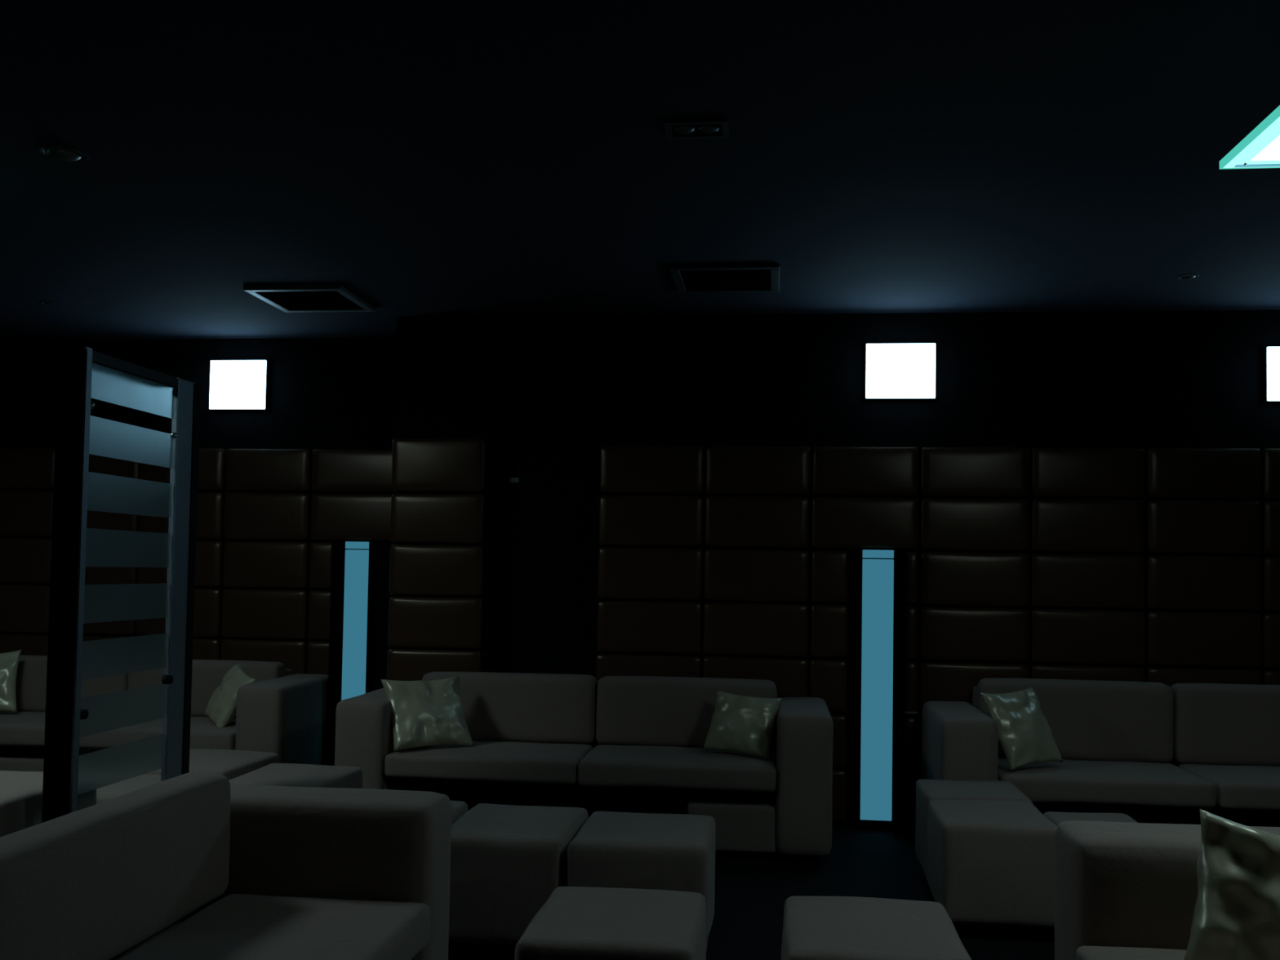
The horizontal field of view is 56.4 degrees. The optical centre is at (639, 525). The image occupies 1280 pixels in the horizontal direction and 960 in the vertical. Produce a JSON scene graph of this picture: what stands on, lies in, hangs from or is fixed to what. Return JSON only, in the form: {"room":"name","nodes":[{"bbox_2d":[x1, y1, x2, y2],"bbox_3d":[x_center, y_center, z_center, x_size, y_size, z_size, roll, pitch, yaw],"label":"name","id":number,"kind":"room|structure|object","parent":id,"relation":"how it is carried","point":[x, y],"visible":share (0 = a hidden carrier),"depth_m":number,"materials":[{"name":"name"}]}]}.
{"room":"entertainment venue","nodes":[
{"label":"entertainment venue","id":0,"kind":"room"},
{"bbox_2d":[0,0,1279,340],"bbox_3d":[-0.569,-1.444,2.792,11.400,0.120,10.100,1,-2,7],"label":"ceiling","id":1,"kind":"structure","parent":0,"point":[508,161],"depth_m":4.26,"materials":[{"name":"grey paint"}]},
{"bbox_2d":[37,145,89,161],"bbox_3d":[-2.087,-1.340,4.321,0.170,0.021,0.170,1,-2,7],"label":"recessed light","id":2,"kind":"object","parent":1,"relation":"in","point":[59,153],"visible":1,"depth_m":4.29,"materials":[{"name":"black metal"}]},
{"bbox_2d":[243,284,375,312],"bbox_3d":[-1.809,-1.248,6.577,0.540,0.023,0.550,1,-2,7],"label":"ceiling vent","id":3,"kind":"object","parent":1,"relation":"in","point":[328,298],"visible":1,"depth_m":6.53,"materials":[{"name":"black metal"}]},
{"bbox_2d":[663,119,728,139],"bbox_3d":[0.190,-1.321,3.979,0.210,0.012,0.150,1,-2,7],"label":"recessed light","id":4,"kind":"object","parent":1,"relation":"in","point":[683,127],"visible":1,"depth_m":3.96,"materials":[{"name":"black metal"}]},
{"bbox_2d":[669,263,779,293],"bbox_3d":[0.433,-1.237,5.983,0.530,0.019,0.520,1,-2,7],"label":"ceiling vent","id":5,"kind":"object","parent":1,"relation":"in","point":[744,277],"visible":1,"depth_m":5.94,"materials":[{"name":"black metal"}]},
{"bbox_2d":[1177,274,1199,279],"bbox_3d":[2.674,-1.211,5.817,0.100,0.012,0.100,1,-2,7],"label":"recessed light","id":6,"kind":"object","parent":1,"relation":"in","point":[1187,276],"visible":1,"depth_m":5.80,"materials":[{"name":"grey metal"}]},
{"bbox_2d":[1219,105,1279,168],"bbox_3d":[1.967,-1.188,3.151,0.620,0.284,0.608,1,-2,7],"label":"ceiling lamp","id":7,"kind":"object","parent":1,"relation":"attached to","point":[1260,148],"visible":1,"depth_m":3.33,"materials":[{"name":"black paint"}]},
{"bbox_2d":[0,309,1279,828],"bbox_3d":[-0.078,0.234,7.252,11.000,2.880,0.800,1,-2,7],"label":"wall","id":8,"kind":"structure","parent":0,"point":[544,399],"depth_m":6.88,"materials":[{"name":"black paint"}]},
{"bbox_2d":[0,447,392,675],"bbox_3d":[-3.328,0.552,7.780,3.820,2.130,0.060,1,-2,7],"label":"panelling","id":9,"kind":"object","parent":8,"relation":"attached to","point":[246,613],"visible":0.33,"depth_m":7.69,"materials":[{"name":"brown leather"}]},
{"bbox_2d":[208,360,271,410],"bbox_3d":[-2.599,-0.913,7.750,0.380,0.320,0.074,1,-2,7],"label":"wall lamp","id":10,"kind":"object","parent":8,"relation":"attached to","point":[234,384],"visible":1,"depth_m":7.71,"materials":[{"name":"white glass"}]},
{"bbox_2d":[386,437,486,680],"bbox_3d":[-1.190,0.552,6.932,0.561,2.134,0.060,1,-2,7],"label":"panelling","id":11,"kind":"object","parent":8,"relation":"attached to","point":[418,464],"visible":0.69,"depth_m":6.92,"materials":[{"name":"brown leather"}]},
{"bbox_2d":[509,477,519,483],"bbox_3d":[-0.748,-0.272,7.106,0.060,0.032,0.022,1,-2,7],"label":"wall sensor","id":12,"kind":"object","parent":8,"relation":"attached to","point":[512,480],"visible":1,"depth_m":7.09,"materials":[{"name":"grey plastic"}]},
{"bbox_2d":[864,342,935,399],"bbox_3d":[1.456,-0.864,6.680,0.383,0.310,0.074,1,-2,7],"label":"wall lamp","id":13,"kind":"object","parent":8,"relation":"attached to","point":[893,371],"visible":1,"depth_m":6.64,"materials":[{"name":"white glass"}]},
{"bbox_2d":[596,445,1279,825],"bbox_3d":[2.440,0.614,6.515,5.410,2.095,0.060,1,-2,7],"label":"panelling","id":14,"kind":"object","parent":8,"relation":"attached to","point":[1188,582],"visible":0.68,"depth_m":6.60,"materials":[{"name":"brown leather"}]},
{"bbox_2d":[905,711,917,714],"bbox_3d":[1.496,1.029,6.574,0.070,0.012,0.010,1,-2,7],"label":"wall plate","id":15,"kind":"object","parent":14,"relation":"attached to","point":[910,713],"visible":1,"depth_m":6.57,"materials":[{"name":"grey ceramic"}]},
{"bbox_2d":[1262,346,1279,402],"bbox_3d":[3.573,-0.817,6.437,0.385,0.295,0.074,1,-2,7],"label":"wall lamp","id":16,"kind":"object","parent":8,"relation":"attached to","point":[1270,355],"visible":1,"depth_m":6.42,"materials":[{"name":"white glass"}]},
{"bbox_2d":[448,825,1054,959],"bbox_3d":[-0.617,1.553,2.678,11.400,0.120,10.100,1,-2,7],"label":"floor","id":17,"kind":"structure","parent":0,"point":[752,889],"depth_m":5.29,"materials":[{"name":"black"}]},
{"bbox_2d":[0,770,97,836],"bbox_3d":[-2.551,1.222,4.131,0.758,0.589,1.165,1,-2,7],"label":"ottoman","id":18,"kind":"object","parent":17,"relation":"on","point":[20,792],"visible":0.09,"depth_m":4.25,"materials":[{"name":"grey fabric"}]},
{"bbox_2d":[41,346,200,822],"bbox_3d":[-1.983,0.459,4.627,0.117,2.170,0.865,1,-2,7],"label":"glass screen","id":19,"kind":"object","parent":17,"relation":"on","point":[83,373],"visible":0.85,"depth_m":4.49,"materials":[{"name":"glass"}]},
{"bbox_2d":[97,773,160,803],"bbox_3d":[-2.255,1.338,5.192,0.506,0.448,0.553,1,-2,7],"label":"ottoman","id":20,"kind":"object","parent":17,"relation":"on","point":[144,780],"visible":0.03,"depth_m":5.09,"materials":[{"name":"grey fabric"}]},
{"bbox_2d":[0,654,328,771],"bbox_3d":[-3.226,1.221,7.247,2.519,0.807,0.877,1,-2,7],"label":"sofa","id":21,"kind":"object","parent":17,"relation":"on","point":[284,713],"visible":0.36,"depth_m":6.97,"materials":[{"name":"grey fabric"}]},
{"bbox_2d":[0,649,21,712],"bbox_3d":[-3.999,0.958,7.264,0.412,0.398,0.204,2,-2,-18],"label":"throw pillow","id":22,"kind":"object","parent":21,"relation":"on","point":[9,661],"visible":1,"depth_m":7.27,"materials":[{"name":"green fabric"}]},
{"bbox_2d":[0,711,45,746],"bbox_3d":[-3.729,1.218,7.175,0.980,0.144,0.618,1,-2,7],"label":"seat cushion","id":23,"kind":"object","parent":21,"relation":"on","point":[20,728],"depth_m":6.86,"materials":[{"name":"grey fabric"}]},
{"bbox_2d":[15,654,128,712],"bbox_3d":[-3.686,1.002,7.548,0.977,0.361,0.175,1,-2,7],"label":"cushion","id":24,"kind":"object","parent":21,"relation":"on","point":[31,677],"depth_m":7.47,"materials":[{"name":"grey fabric"}]},
{"bbox_2d":[79,716,236,750],"bbox_3d":[-2.752,1.229,7.062,0.980,0.147,0.617,1,-2,7],"label":"seat cushion","id":25,"kind":"object","parent":21,"relation":"on","point":[204,733],"depth_m":6.78,"materials":[{"name":"grey fabric"}]},
{"bbox_2d":[127,659,284,718],"bbox_3d":[-2.706,1.014,7.435,0.980,0.359,0.178,1,-2,7],"label":"cushion","id":26,"kind":"object","parent":21,"relation":"on","point":[207,675],"depth_m":7.35,"materials":[{"name":"grey fabric"}]},
{"bbox_2d":[204,662,255,726],"bbox_3d":[-2.423,1.010,7.047,0.226,0.376,0.381,2,-3,-31],"label":"throw pillow","id":27,"kind":"object","parent":21,"relation":"on","point":[221,708],"visible":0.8,"depth_m":6.97,"materials":[{"name":"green fabric"}]},
{"bbox_2d":[145,748,279,778],"bbox_3d":[-2.186,1.365,5.890,0.585,0.450,0.647,1,-2,7],"label":"ottoman","id":28,"kind":"object","parent":17,"relation":"on","point":[229,764],"visible":0.17,"depth_m":5.86,"materials":[{"name":"grey fabric"}]},
{"bbox_2d":[0,773,451,959],"bbox_3d":[-1.143,1.068,2.314,0.878,0.806,2.788,1,-2,7],"label":"sofa","id":29,"kind":"object","parent":17,"relation":"on","point":[188,866],"visible":1,"depth_m":3.15,"materials":[{"name":"grey fabric"}]},
{"bbox_2d":[0,773,230,959],"bbox_3d":[-1.313,0.864,2.905,0.178,0.359,1.115,1,-2,7],"label":"cushion","id":30,"kind":"object","parent":29,"relation":"on","point":[95,882],"depth_m":2.83,"materials":[{"name":"grey fabric"}]},
{"bbox_2d":[120,893,429,959],"bbox_3d":[-0.951,1.098,2.855,0.615,0.145,1.117,1,-2,7],"label":"seat cushion","id":31,"kind":"object","parent":29,"relation":"on","point":[237,926],"depth_m":3.09,"materials":[{"name":"grey fabric"}]},
{"bbox_2d":[228,764,361,789],"bbox_3d":[-1.606,1.361,5.495,0.486,0.447,0.604,1,-2,7],"label":"ottoman","id":32,"kind":"object","parent":17,"relation":"on","point":[323,775],"visible":0.31,"depth_m":5.49,"materials":[{"name":"grey fabric"}]},
{"bbox_2d":[326,540,374,764],"bbox_3d":[-1.819,0.874,7.495,0.184,1.564,0.258,1,-2,7],"label":"column","id":33,"kind":"structure","parent":17,"relation":"on","point":[352,580],"depth_m":7.56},
{"bbox_2d":[449,800,467,825],"bbox_3d":[-0.981,1.339,4.687,0.488,0.450,0.603,1,-2,7],"label":"ottoman","id":34,"kind":"object","parent":17,"relation":"on","point":[459,808],"visible":0.05,"depth_m":4.82,"materials":[{"name":"grey fabric"}]},
{"bbox_2d":[448,804,588,956],"bbox_3d":[-0.482,1.343,4.558,0.484,0.448,0.645,1,-2,7],"label":"ottoman","id":35,"kind":"object","parent":17,"relation":"on","point":[507,862],"visible":0.59,"depth_m":4.25,"materials":[{"name":"grey fabric"}]},
{"bbox_2d":[334,671,833,862],"bbox_3d":[-0.267,1.224,6.316,2.518,0.825,0.875,1,-2,7],"label":"sofa","id":36,"kind":"object","parent":17,"relation":"on","point":[636,744],"visible":0.79,"depth_m":6.06,"materials":[{"name":"grey fabric"}]},
{"bbox_2d":[380,676,474,751],"bbox_3d":[-1.110,0.975,6.233,0.440,0.344,0.252,2,-3,-31],"label":"throw pillow","id":37,"kind":"object","parent":36,"relation":"on","point":[430,713],"visible":1,"depth_m":6.18,"materials":[{"name":"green fabric"}]},
{"bbox_2d":[385,740,592,785],"bbox_3d":[-0.770,1.228,6.243,0.985,0.143,0.617,1,-2,7],"label":"seat cushion","id":38,"kind":"object","parent":36,"relation":"on","point":[518,762],"depth_m":5.97,"materials":[{"name":"grey fabric"}]},
{"bbox_2d":[422,671,597,744],"bbox_3d":[-0.725,1.005,6.615,0.977,0.380,0.177,1,-2,7],"label":"cushion","id":39,"kind":"object","parent":36,"relation":"on","point":[498,706],"depth_m":6.52,"materials":[{"name":"grey fabric"}]},
{"bbox_2d":[577,744,776,793],"bbox_3d":[0.207,1.240,6.129,0.983,0.145,0.613,1,-2,7],"label":"seat cushion","id":40,"kind":"object","parent":36,"relation":"on","point":[655,766],"depth_m":5.86,"materials":[{"name":"grey fabric"}]},
{"bbox_2d":[595,675,777,750],"bbox_3d":[0.252,1.016,6.503,0.980,0.379,0.175,1,-2,7],"label":"cushion","id":41,"kind":"object","parent":36,"relation":"on","point":[654,711],"depth_m":6.44,"materials":[{"name":"grey fabric"}]},
{"bbox_2d":[702,689,782,759],"bbox_3d":[0.526,1.021,6.145,0.376,0.320,0.193,0,-3,32],"label":"throw pillow","id":42,"kind":"object","parent":36,"relation":"on","point":[742,724],"visible":1,"depth_m":6.09,"materials":[{"name":"green fabric"}]},
{"bbox_2d":[515,885,706,959],"bbox_3d":[-0.065,1.302,3.336,0.486,0.451,0.583,1,-2,7],"label":"ottoman","id":43,"kind":"object","parent":17,"relation":"on","point":[575,922],"visible":1,"depth_m":3.21,"materials":[{"name":"grey fabric"}]},
{"bbox_2d":[566,810,715,943],"bbox_3d":[0.019,1.347,4.467,0.513,0.448,0.594,1,-2,7],"label":"ottoman","id":44,"kind":"object","parent":17,"relation":"on","point":[614,850],"visible":0.52,"depth_m":4.21,"materials":[{"name":"grey fabric"}]},
{"bbox_2d":[782,895,971,959],"bbox_3d":[0.631,1.311,3.271,0.481,0.448,0.598,1,-2,7],"label":"ottoman","id":45,"kind":"object","parent":17,"relation":"on","point":[815,927],"visible":1,"depth_m":3.21,"materials":[{"name":"grey fabric"}]},
{"bbox_2d":[857,548,899,836],"bbox_3d":[1.306,0.898,6.553,0.199,1.544,0.218,1,-2,7],"label":"column","id":46,"kind":"structure","parent":17,"relation":"on","point":[878,569],"depth_m":6.59,"materials":[{"name":"blue glass"}]},
{"bbox_2d":[915,777,1033,876],"bbox_3d":[1.504,1.407,5.406,0.464,0.448,0.507,1,-2,7],"label":"ottoman","id":47,"kind":"object","parent":17,"relation":"on","point":[926,788],"visible":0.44,"depth_m":5.36,"materials":[{"name":"grey fabric"}]},
{"bbox_2d":[926,798,1057,942],"bbox_3d":[1.428,1.384,4.855,0.460,0.450,0.585,1,-2,7],"label":"ottoman","id":48,"kind":"object","parent":17,"relation":"on","point":[989,863],"visible":0.85,"depth_m":4.58,"materials":[{"name":"grey fabric"}]},
{"bbox_2d":[1044,811,1135,826],"bbox_3d":[1.838,1.398,4.752,0.368,0.427,0.535,1,-2,7],"label":"ottoman","id":49,"kind":"object","parent":17,"relation":"on","point":[1056,817],"visible":0.19,"depth_m":4.89,"materials":[{"name":"grey fabric"}]},
{"bbox_2d":[922,678,1279,827],"bbox_3d":[2.738,1.238,5.972,2.518,0.867,0.876,1,-2,7],"label":"sofa","id":50,"kind":"object","parent":17,"relation":"on","point":[1140,751],"visible":0.69,"depth_m":6.08,"materials":[{"name":"grey fabric"}]},
{"bbox_2d":[981,686,1062,770],"bbox_3d":[1.883,0.995,5.894,0.378,0.375,0.211,2,-3,-30],"label":"throw pillow","id":51,"kind":"object","parent":50,"relation":"on","point":[1025,737],"visible":0.99,"depth_m":5.84,"materials":[{"name":"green fabric"}]},
{"bbox_2d":[976,678,1173,762],"bbox_3d":[2.280,1.020,6.272,0.980,0.419,0.175,1,-2,7],"label":"cushion","id":52,"kind":"object","parent":50,"relation":"on","point":[1107,721],"depth_m":6.18,"materials":[{"name":"grey fabric"}]},
{"bbox_2d":[998,757,1216,808],"bbox_3d":[2.233,1.264,5.897,0.983,0.145,0.613,1,-2,7],"label":"seat cushion","id":53,"kind":"object","parent":50,"relation":"on","point":[1144,782],"depth_m":5.63,"materials":[{"name":"grey fabric"}]},
{"bbox_2d":[1170,682,1279,766],"bbox_3d":[3.257,1.030,6.160,0.978,0.420,0.175,1,-2,7],"label":"cushion","id":54,"kind":"object","parent":50,"relation":"on","point":[1235,724],"depth_m":6.11,"materials":[{"name":"grey fabric"}]},
{"bbox_2d":[1178,764,1279,811],"bbox_3d":[3.212,1.276,5.786,0.980,0.144,0.618,1,-2,7],"label":"seat cushion","id":55,"kind":"object","parent":50,"relation":"on","point":[1243,787],"depth_m":5.56,"materials":[{"name":"grey fabric"}]},
{"bbox_2d":[1053,820,1279,959],"bbox_3d":[1.439,1.100,2.068,0.876,0.806,2.590,1,-2,7],"label":"sofa","id":56,"kind":"object","parent":17,"relation":"on","point":[1125,891],"visible":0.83,"depth_m":3.09,"materials":[{"name":"grey fabric"}]},
{"bbox_2d":[1075,945,1186,959],"bbox_3d":[1.366,1.124,2.572,0.616,0.144,0.984,1,-2,7],"label":"seat cushion","id":57,"kind":"object","parent":56,"relation":"on","point":[1082,952],"depth_m":3.00,"materials":[{"name":"grey fabric"}]},
{"bbox_2d":[1183,808,1279,959],"bbox_3d":[1.542,0.920,2.878,0.512,0.452,0.195,1,-2,-3],"label":"throw pillow","id":58,"kind":"object","parent":56,"relation":"on","point":[1237,913],"visible":1,"depth_m":2.83,"materials":[{"name":"green fabric"}]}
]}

